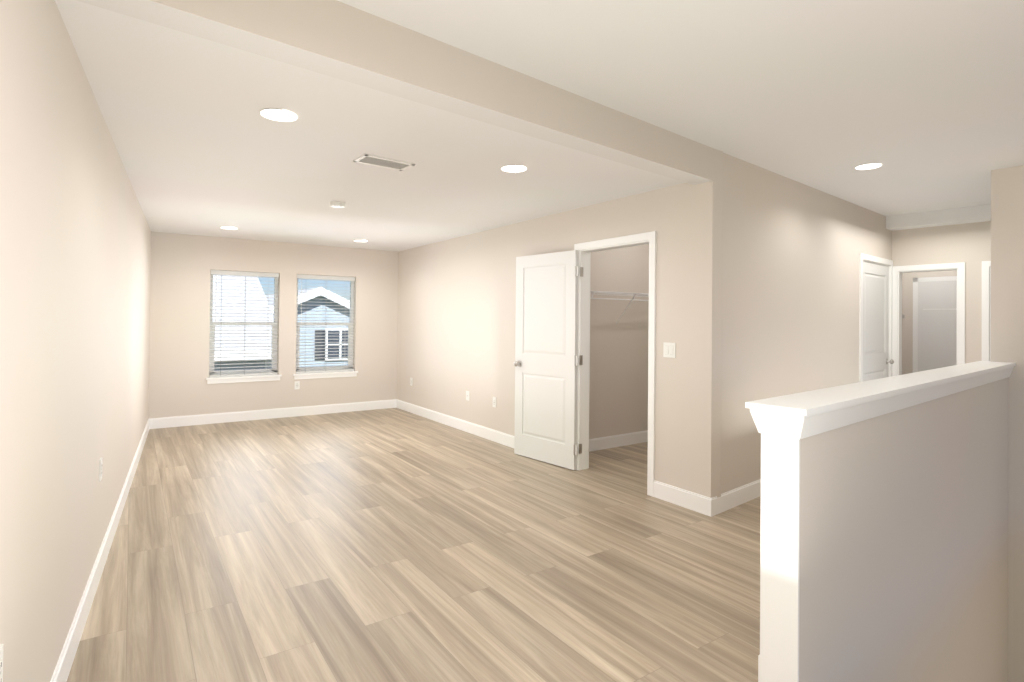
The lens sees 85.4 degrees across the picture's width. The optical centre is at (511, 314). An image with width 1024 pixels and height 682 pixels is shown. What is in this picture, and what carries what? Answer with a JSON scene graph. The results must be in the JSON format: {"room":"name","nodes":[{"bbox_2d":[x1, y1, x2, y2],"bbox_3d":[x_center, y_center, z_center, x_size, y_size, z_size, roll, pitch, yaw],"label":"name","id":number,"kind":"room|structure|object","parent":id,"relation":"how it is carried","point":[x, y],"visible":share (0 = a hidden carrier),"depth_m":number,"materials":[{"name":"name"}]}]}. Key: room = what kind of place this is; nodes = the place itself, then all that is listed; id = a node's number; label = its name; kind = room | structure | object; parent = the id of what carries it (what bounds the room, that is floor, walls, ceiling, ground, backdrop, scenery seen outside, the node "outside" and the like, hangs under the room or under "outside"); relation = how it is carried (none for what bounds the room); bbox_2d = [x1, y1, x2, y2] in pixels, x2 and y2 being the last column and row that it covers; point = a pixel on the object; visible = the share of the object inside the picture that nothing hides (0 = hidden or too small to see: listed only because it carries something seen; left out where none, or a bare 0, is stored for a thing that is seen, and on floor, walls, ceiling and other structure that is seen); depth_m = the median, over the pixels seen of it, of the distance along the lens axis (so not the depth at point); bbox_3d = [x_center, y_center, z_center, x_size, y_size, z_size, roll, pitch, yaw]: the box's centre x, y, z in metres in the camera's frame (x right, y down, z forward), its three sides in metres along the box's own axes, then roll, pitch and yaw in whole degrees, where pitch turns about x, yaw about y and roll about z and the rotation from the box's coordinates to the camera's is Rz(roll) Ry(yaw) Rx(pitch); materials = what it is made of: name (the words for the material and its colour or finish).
{"room":"empty loft room","nodes":[
{"label":"empty loft room","id":0,"kind":"room"},
{"bbox_2d":[0,0,150,681],"bbox_3d":[-1.512,0.034,1.679,0.120,2.750,12.501,1,-1,-30],"label":"wall","id":1,"kind":"structure","parent":0,"point":[75,252],"depth_m":1.97,"materials":[{"name":"paint"}]},
{"bbox_2d":[0,644,2,681],"bbox_3d":[-1.269,0.889,1.371,0.009,0.115,0.070,1,-1,-30],"label":"electrical outlet","id":2,"kind":"object","parent":1,"relation":"attached to","point":[1,662],"visible":1,"depth_m":1.39,"materials":[{"name":"white plastic"}]},
{"bbox_2d":[99,457,101,480],"bbox_3d":[-2.231,0.839,3.015,0.009,0.115,0.070,1,-1,-30],"label":"electrical outlet","id":3,"kind":"object","parent":1,"relation":"attached to","point":[100,469],"visible":1,"depth_m":2.98,"materials":[{"name":"white plastic"}]},
{"bbox_2d":[50,419,153,681],"bbox_3d":[-1.542,1.345,1.831,0.846,0.130,11.771,1,-1,-34],"label":"baseboard","id":4,"kind":"structure","parent":1,"relation":"attached to","point":[61,672],"depth_m":2.75,"materials":[{"name":"white wood"}]},
{"bbox_2d":[148,232,397,418],"bbox_3d":[-3.269,0.072,7.906,3.645,2.750,0.200,1,-1,-34],"label":"wall","id":5,"kind":"structure","parent":0,"point":[183,266],"depth_m":7.64,"materials":[{"name":"paint"}]},
{"bbox_2d":[206,275,281,383],"bbox_3d":[-3.659,0.164,7.601,0.930,1.505,0.193,1,-1,-34],"label":"window","id":6,"kind":"structure","parent":5,"relation":"in","point":[234,379],"depth_m":7.60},
{"bbox_2d":[209,270,278,376],"bbox_3d":[-3.647,0.124,7.584,0.848,1.422,0.074,1,-1,-34],"label":"window blind","id":7,"kind":"object","parent":6,"relation":"attached to","point":[216,273],"visible":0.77,"depth_m":7.57,"materials":[{"name":"white plastic"}]},
{"bbox_2d":[150,399,393,428],"bbox_3d":[-3.172,1.383,7.840,3.210,0.130,0.014,1,-1,-34],"label":"baseboard","id":8,"kind":"structure","parent":5,"relation":"attached to","point":[165,422],"depth_m":7.69,"materials":[{"name":"white wood"}]},
{"bbox_2d":[294,381,299,389],"bbox_3d":[-3.064,1.009,7.918,0.070,0.115,0.009,1,-1,-34],"label":"electrical outlet","id":9,"kind":"object","parent":5,"relation":"attached to","point":[297,385],"visible":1,"depth_m":7.92,"materials":[{"name":"white plastic"}]},
{"bbox_2d":[293,279,357,379],"bbox_3d":[-2.760,0.177,8.217,0.930,1.505,0.193,1,-1,-34],"label":"window","id":10,"kind":"structure","parent":5,"relation":"in","point":[324,375],"depth_m":8.26,"materials":[{"name":"white plastic"}]},
{"bbox_2d":[296,274,354,372],"bbox_3d":[-2.748,0.138,8.200,0.848,1.422,0.074,1,-1,-34],"label":"window blind","id":11,"kind":"object","parent":10,"relation":"attached to","point":[301,277],"visible":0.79,"depth_m":8.17,"materials":[{"name":"white plastic"}]},
{"bbox_2d":[55,0,685,251],"bbox_3d":[-1.835,-1.078,5.223,4.350,0.100,6.352,1,-1,-34],"label":"ceiling","id":12,"kind":"structure","parent":0,"point":[204,146],"depth_m":3.61,"materials":[{"name":"paint"}]},
{"bbox_2d":[221,226,236,228],"bbox_3d":[-3.353,-1.027,6.579,0.176,0.008,0.176,1,-1,-34],"label":"recessed light","id":13,"kind":"object","parent":12,"relation":"in","point":[225,227],"visible":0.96,"depth_m":6.54,"materials":[{"name":"white plastic"}]},
{"bbox_2d":[260,109,296,121],"bbox_3d":[-1.214,-1.039,2.892,0.176,0.008,0.176,1,-1,-34],"label":"recessed light","id":14,"kind":"object","parent":12,"relation":"in","point":[279,115],"visible":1,"depth_m":2.89,"materials":[{"name":"white plastic"}]},
{"bbox_2d":[330,201,344,207],"bbox_3d":[-1.606,-1.008,5.109,0.140,0.039,0.140,1,-1,-34],"label":"smoke detector","id":15,"kind":"object","parent":12,"relation":"attached to","point":[335,204],"visible":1,"depth_m":5.06,"materials":[{"name":"white plastic"}]},
{"bbox_2d":[353,154,414,170],"bbox_3d":[-0.865,-1.028,3.762,0.360,0.010,0.200,1,-1,-38],"label":"ceiling vent","id":16,"kind":"object","parent":12,"relation":"in","point":[373,160],"visible":0.98,"depth_m":3.75,"materials":[{"name":"grey metal"}]},
{"bbox_2d":[501,165,525,171],"bbox_3d":[0.013,-1.020,3.878,0.176,0.008,0.176,1,-1,-34],"label":"recessed light","id":17,"kind":"object","parent":12,"relation":"in","point":[513,168],"visible":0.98,"depth_m":3.86,"materials":[{"name":"white plastic"}]},
{"bbox_2d":[67,408,760,681],"bbox_3d":[2.379,1.569,4.366,12.100,0.200,12.520,1,-1,-34],"label":"floor","id":18,"kind":"structure","parent":0,"point":[389,545],"depth_m":3.15,"materials":[{"name":"brown wood"}]},
{"bbox_2d":[150,0,891,493],"bbox_3d":[1.477,0.083,4.115,8.050,2.750,0.144,1,-1,-40],"label":"wall","id":19,"kind":"structure","parent":0,"point":[792,249],"depth_m":4.28,"materials":[{"name":"paint"}]},
{"bbox_2d":[76,0,711,184],"bbox_3d":[-0.089,-1.158,2.825,3.963,0.320,0.160,1,-1,-40],"label":"header","id":20,"kind":"object","parent":19,"relation":"attached to","point":[178,20],"visible":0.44,"depth_m":2.33,"materials":[{"name":"beige paint"}]},
{"bbox_2d":[712,479,760,515],"bbox_3d":[2.586,1.411,4.985,3.003,0.130,0.014,1,-1,-40],"label":"baseboard","id":21,"kind":"structure","parent":19,"relation":"attached to","point":[730,499],"depth_m":4.21,"materials":[{"name":"white wood"}]},
{"bbox_2d":[863,261,893,380],"bbox_3d":[4.132,0.458,6.343,0.936,2.072,0.184,1,-1,-40],"label":"hall door","id":22,"kind":"structure","parent":19,"relation":"in","point":[876,361],"depth_m":6.34,"materials":[{"name":"white wood"}]},
{"bbox_2d":[397,149,722,497],"bbox_3d":[-0.130,0.088,6.441,0.120,2.750,5.766,1,-1,-34],"label":"wall","id":23,"kind":"structure","parent":0,"point":[456,317],"depth_m":5.27,"materials":[{"name":"paint"}]},
{"bbox_2d":[394,399,513,447],"bbox_3d":[-0.623,1.399,7.015,0.014,0.130,4.257,1,-1,-34],"label":"baseboard","id":24,"kind":"structure","parent":23,"relation":"attached to","point":[505,439],"depth_m":7.07,"materials":[{"name":"white wood"}]},
{"bbox_2d":[493,397,495,406],"bbox_3d":[-0.204,1.012,6.416,0.009,0.115,0.070,1,-1,-34],"label":"electrical outlet","id":25,"kind":"object","parent":23,"relation":"attached to","point":[494,401],"visible":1,"depth_m":6.41,"materials":[{"name":"white plastic"}]},
{"bbox_2d":[514,250,578,469],"bbox_3d":[0.334,0.424,5.497,0.184,2.054,0.870,1,-1,-41],"label":"closet door","id":26,"kind":"structure","parent":23,"relation":"in","point":[546,356],"depth_m":5.46,"materials":[{"name":"white wood"}]},
{"bbox_2d":[579,267,582,453],"bbox_3d":[0.649,0.429,5.218,0.038,1.752,0.002,1,-1,-34],"label":"door hinges","id":27,"kind":"object","parent":26,"relation":"attached to","point":[581,360],"depth_m":5.22,"materials":[{"name":"grey metal"}]},
{"bbox_2d":[574,231,655,496],"bbox_3d":[0.923,0.396,4.899,0.152,2.128,0.986,1,-1,-34],"label":"door frame","id":28,"kind":"structure","parent":23,"relation":"attached to","point":[585,249],"depth_m":5.20,"materials":[{"name":"white wood"}]},
{"bbox_2d":[663,342,675,357],"bbox_3d":[1.229,0.278,4.339,0.010,0.116,0.116,1,-1,-34],"label":"switch plate","id":29,"kind":"object","parent":23,"relation":"attached to","point":[669,350],"visible":1,"depth_m":4.34,"materials":[{"name":"white plastic"}]},
{"bbox_2d":[653,480,712,516],"bbox_3d":[1.289,1.392,4.224,0.014,0.130,0.537,1,-1,-34],"label":"baseboard","id":30,"kind":"structure","parent":23,"relation":"attached to","point":[696,502],"depth_m":4.20,"materials":[{"name":"white wood"}]},
{"bbox_2d":[589,244,648,438],"bbox_3d":[1.345,0.176,6.389,2.255,2.600,0.120,1,-1,-34],"label":"wall","id":31,"kind":"structure","parent":0,"point":[618,398],"depth_m":6.19,"materials":[{"name":"paint"}]},
{"bbox_2d":[589,430,647,451],"bbox_3d":[1.442,1.410,6.114,2.135,0.130,0.437,1,-1,-34],"label":"baseboard","id":32,"kind":"structure","parent":31,"relation":"attached to","point":[601,443],"depth_m":6.18,"materials":[{"name":"white wood"}]},
{"bbox_2d":[590,291,648,323],"bbox_3d":[1.418,-0.060,6.181,2.117,0.337,0.303,1,-1,-34],"label":"wire closet shelf","id":33,"kind":"object","parent":31,"relation":"attached to","point":[619,293],"visible":0.46,"depth_m":5.94,"materials":[{"name":"white metal"}]},
{"bbox_2d":[337,0,1023,215],"bbox_3d":[4.848,-1.241,2.379,14.000,0.100,7.080,1,-1,-40],"label":"ceiling","id":34,"kind":"structure","parent":0,"point":[921,102],"depth_m":2.81,"materials":[{"name":"paint"}]},
{"bbox_2d":[855,163,880,169],"bbox_3d":[2.857,-1.188,4.454,0.176,0.008,0.176,1,-1,-34],"label":"recessed light","id":35,"kind":"object","parent":34,"relation":"in","point":[868,166],"visible":0.94,"depth_m":4.44,"materials":[{"name":"white plastic"}]},
{"bbox_2d":[799,378,1007,681],"bbox_3d":[2.459,2.395,3.276,3.830,3.930,0.135,1,-1,-40],"label":"wall","id":36,"kind":"structure","parent":0,"point":[904,545],"depth_m":2.83,"materials":[{"name":"paint"}]},
{"bbox_2d":[745,361,1015,681],"bbox_3d":[2.453,0.910,3.272,3.882,1.100,0.223,1,-1,-40],"label":"trim","id":37,"kind":"structure","parent":36,"relation":"on","point":[784,424],"depth_m":2.09,"materials":[{"name":"white wood"}]},
{"bbox_2d":[902,270,956,374],"bbox_3d":[6.655,0.182,7.109,0.120,2.700,3.540,1,-1,-40],"label":"wall","id":38,"kind":"structure","parent":0,"point":[907,323],"depth_m":8.05,"materials":[{"name":"paint"}]},
{"bbox_2d":[913,276,956,372],"bbox_3d":[6.029,0.501,7.705,0.048,2.060,0.780,1,-1,-40],"label":"door","id":39,"kind":"structure","parent":38,"relation":"in","point":[934,322],"depth_m":7.81,"materials":[{"name":"white wood"}]},
{"bbox_2d":[886,204,990,230],"bbox_3d":[5.379,-1.103,5.602,0.230,0.180,2.700,1,-1,-40],"label":"soffit","id":40,"kind":"structure","parent":0,"point":[971,214],"depth_m":6.18,"materials":[{"name":"paint"}]},
{"bbox_2d":[892,221,990,363],"bbox_3d":[5.454,0.134,5.744,0.120,2.750,2.820,1,-1,-40],"label":"wall","id":41,"kind":"structure","parent":0,"point":[969,244],"depth_m":6.16,"materials":[{"name":"paint"}]},
{"bbox_2d":[859,253,990,381],"bbox_3d":[4.716,0.423,5.771,1.234,2.158,1.854,1,-1,-40],"label":"door frame","id":42,"kind":"structure","parent":41,"relation":"attached to","point":[898,271],"depth_m":6.19,"materials":[{"name":"white wood"}]},
{"bbox_2d":[991,165,1023,681],"bbox_3d":[5.333,1.558,2.928,0.120,5.650,4.290,1,-1,-40],"label":"wall","id":43,"kind":"structure","parent":0,"point":[1007,264],"depth_m":4.42,"materials":[{"name":"paint"}]},
{"label":"outside","id":44,"kind":"structure","parent":0,"visible":0},
{"bbox_3d":[-27.901,4.656,40.616,120.000,0.200,81.430,1,-1,-34],"label":"ground","id":45,"kind":"structure","parent":44,"visible":0},
{"bbox_2d":[212,275,273,369],"bbox_3d":[-12.419,1.505,13.889,10.950,5.920,8.740,1,-1,-34],"label":"house","id":46,"kind":"structure","parent":45,"relation":"on","point":[240,300],"depth_m":13.98,"materials":[{"name":"grey"}]},
{"bbox_2d":[265,287,349,366],"bbox_3d":[-9.967,1.811,24.060,8.700,5.530,11.730,1,-1,-34],"label":"house","id":47,"kind":"structure","parent":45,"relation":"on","point":[328,333],"depth_m":19.61,"materials":[{"name":"blue"}]}
]}

